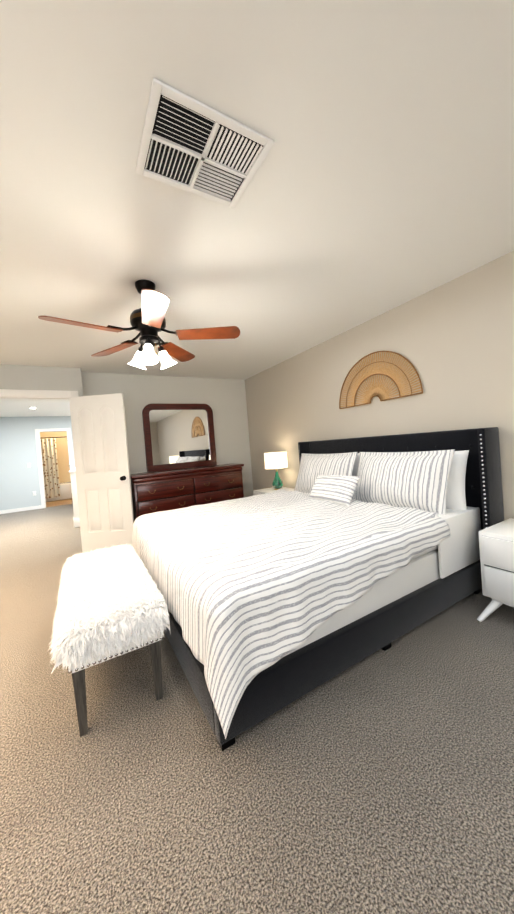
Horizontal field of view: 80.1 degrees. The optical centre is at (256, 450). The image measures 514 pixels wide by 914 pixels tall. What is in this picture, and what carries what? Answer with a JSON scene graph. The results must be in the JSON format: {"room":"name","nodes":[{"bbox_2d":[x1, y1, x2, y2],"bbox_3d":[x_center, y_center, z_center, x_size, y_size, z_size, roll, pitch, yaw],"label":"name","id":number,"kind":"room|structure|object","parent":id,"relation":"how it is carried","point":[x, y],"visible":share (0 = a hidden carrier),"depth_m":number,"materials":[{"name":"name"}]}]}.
{"room":"bedroom","nodes":[
{"label":"bedroom","id":0,"kind":"room"},
{"bbox_2d":[0,416,74,510],"bbox_3d":[-6.072,0.341,7.995,6.100,2.440,0.120,-5,1,-30],"label":"wall","id":1,"kind":"structure","parent":0,"point":[19,482],"depth_m":7.91,"materials":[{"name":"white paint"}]},
{"bbox_2d":[0,505,41,513],"bbox_3d":[-7.143,1.612,7.261,3.330,0.090,0.014,-5,1,-30],"label":"baseboard","id":2,"kind":"structure","parent":1,"relation":"attached to","point":[20,509],"depth_m":7.86,"materials":[{"name":"white wood"}]},
{"bbox_2d":[40,431,70,482],"bbox_3d":[-6.564,0.344,10.137,3.040,2.440,0.120,-5,1,-30],"label":"wall","id":3,"kind":"structure","parent":0,"point":[63,457],"depth_m":10.12,"materials":[{"name":"beige paint"}]},
{"bbox_2d":[41,438,60,497],"bbox_3d":[-6.472,0.552,9.191,0.820,1.800,0.052,-5,1,-30],"label":"shower curtain","id":4,"kind":"object","parent":3,"relation":"hanging from","point":[50,468],"depth_m":9.30,"materials":[{"name":"beige fabric"}]},
{"bbox_2d":[0,364,253,496],"bbox_3d":[-3.077,0.179,3.839,7.120,2.440,0.320,-5,1,-30],"label":"wall","id":5,"kind":"structure","parent":0,"point":[224,400],"depth_m":4.75,"materials":[{"name":"white paint"}]},
{"bbox_2d":[0,389,78,507],"bbox_3d":[-3.040,0.331,3.748,1.620,2.135,0.168,-5,1,-30],"label":"door frame","id":6,"kind":"structure","parent":5,"relation":"attached to","point":[11,394],"depth_m":3.84,"materials":[{"name":"white wood"}]},
{"bbox_2d":[69,393,133,551],"bbox_3d":[-2.021,0.294,3.996,0.718,2.030,0.183,-4,1,3],"label":"door leaf","id":7,"kind":"structure","parent":5,"relation":"in","point":[102,468],"depth_m":3.98,"materials":[{"name":"white wood"}]},
{"bbox_2d":[0,499,513,913],"bbox_3d":[-2.952,1.446,3.691,7.400,0.100,14.800,-5,1,-30],"label":"floor","id":8,"kind":"structure","parent":0,"point":[380,781],"depth_m":1.12,"materials":[{"name":"carpet"}]},
{"bbox_2d":[46,482,71,501],"bbox_3d":[-6.356,1.307,9.722,1.500,0.500,0.720,-5,1,-30],"label":"bathtub","id":9,"kind":"object","parent":8,"relation":"on","point":[65,491],"visible":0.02,"depth_m":9.52,"materials":[{"name":"white"}]},
{"bbox_2d":[69,467,79,527],"bbox_3d":[-4.144,0.898,7.020,0.150,1.066,3.432,-5,1,-30],"label":"stair railing","id":10,"kind":"object","parent":8,"relation":"on","point":[76,519],"visible":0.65,"depth_m":5.52,"materials":[{"name":"white wood"}]},
{"bbox_2d":[48,544,170,736],"bbox_3d":[-0.939,0.995,1.899,0.510,0.551,1.276,-5,1,-30],"label":"bench","id":11,"kind":"object","parent":8,"relation":"on","point":[111,603],"visible":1,"depth_m":1.47,"materials":[{"name":"white fabric"}]},
{"bbox_2d":[130,403,243,520],"bbox_3d":[-1.077,0.237,4.716,1.710,1.992,0.541,-5,1,-30],"label":"dresser","id":12,"kind":"object","parent":8,"relation":"on","point":[184,469],"visible":0.69,"depth_m":4.73,"materials":[{"name":"brown wood"}]},
{"bbox_2d":[142,403,216,472],"bbox_3d":[-1.220,-0.232,4.914,1.130,1.040,0.049,-5,1,-30],"label":"mirror","id":13,"kind":"object","parent":12,"relation":"on","point":[176,436],"depth_m":4.89,"materials":[{"name":"brown wood"}]},
{"bbox_2d":[253,487,294,494],"bbox_3d":[0.292,0.862,4.407,0.563,0.571,0.665,-5,1,-30],"label":"nightstand","id":14,"kind":"object","parent":8,"relation":"on","point":[262,491],"visible":0.04,"depth_m":4.48,"materials":[{"name":"white wood"}]},
{"bbox_2d":[264,452,287,489],"bbox_3d":[0.289,0.291,4.491,0.340,0.560,0.340,-5,1,-30],"label":"lamp","id":15,"kind":"object","parent":14,"relation":"on","point":[275,460],"visible":1,"depth_m":4.36,"materials":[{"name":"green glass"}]},
{"bbox_2d":[132,427,503,750],"bbox_3d":[0.296,0.548,2.592,2.325,1.229,2.120,-5,1,-30],"label":"bed","id":16,"kind":"object","parent":8,"relation":"on","point":[345,554],"visible":0.98,"depth_m":1.79,"materials":[{"name":"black fabric"}]},
{"bbox_2d":[132,488,450,739],"bbox_3d":[0.041,0.760,2.432,1.693,0.539,2.109,-5,1,-30],"label":"comforter","id":17,"kind":"object","parent":16,"relation":"on","point":[260,591],"depth_m":1.60,"materials":[{"name":"white fabric"}]},
{"bbox_2d":[477,518,513,621],"bbox_3d":[1.795,0.789,1.812,0.563,0.571,0.665,-5,1,-30],"label":"nightstand","id":18,"kind":"object","parent":8,"relation":"on","point":[496,544],"visible":0.98,"depth_m":1.92,"materials":[{"name":"white wood"}]},
{"bbox_2d":[0,0,513,416],"bbox_3d":[-3.145,-1.087,3.650,7.400,0.100,14.900,-5,1,-30],"label":"ceiling","id":19,"kind":"structure","parent":0,"point":[382,181],"depth_m":1.38,"materials":[{"name":"white paint"}]},
{"bbox_2d":[38,280,239,369],"bbox_3d":[-0.784,-0.892,2.160,1.247,0.594,1.239,-5,1,-30],"label":"ceiling fan","id":20,"kind":"object","parent":19,"relation":"hanging from","point":[148,320],"visible":1,"depth_m":2.15,"materials":[{"name":"brown wood"}]},
{"bbox_2d":[135,78,273,207],"bbox_3d":[-0.225,-1.214,1.264,0.470,0.012,0.370,-5,1,-30],"label":"ceiling vent","id":21,"kind":"object","parent":19,"relation":"in","point":[191,145],"visible":1,"depth_m":1.23,"materials":[{"name":"grey metal"}]},
{"bbox_2d":[245,251,513,519],"bbox_3d":[1.774,-0.168,2.428,0.120,2.440,7.800,-5,1,-30],"label":"wall","id":22,"kind":"structure","parent":0,"point":[452,341],"depth_m":2.77,"materials":[{"name":"beige paint"}]},
{"bbox_2d":[339,351,422,408],"bbox_3d":[1.207,-0.753,3.156,0.014,0.512,1.013,-5,1,-30],"label":"wall art","id":23,"kind":"object","parent":22,"relation":"attached to","point":[381,392],"visible":1,"depth_m":3.10,"materials":[{"name":"wood"}]}
]}

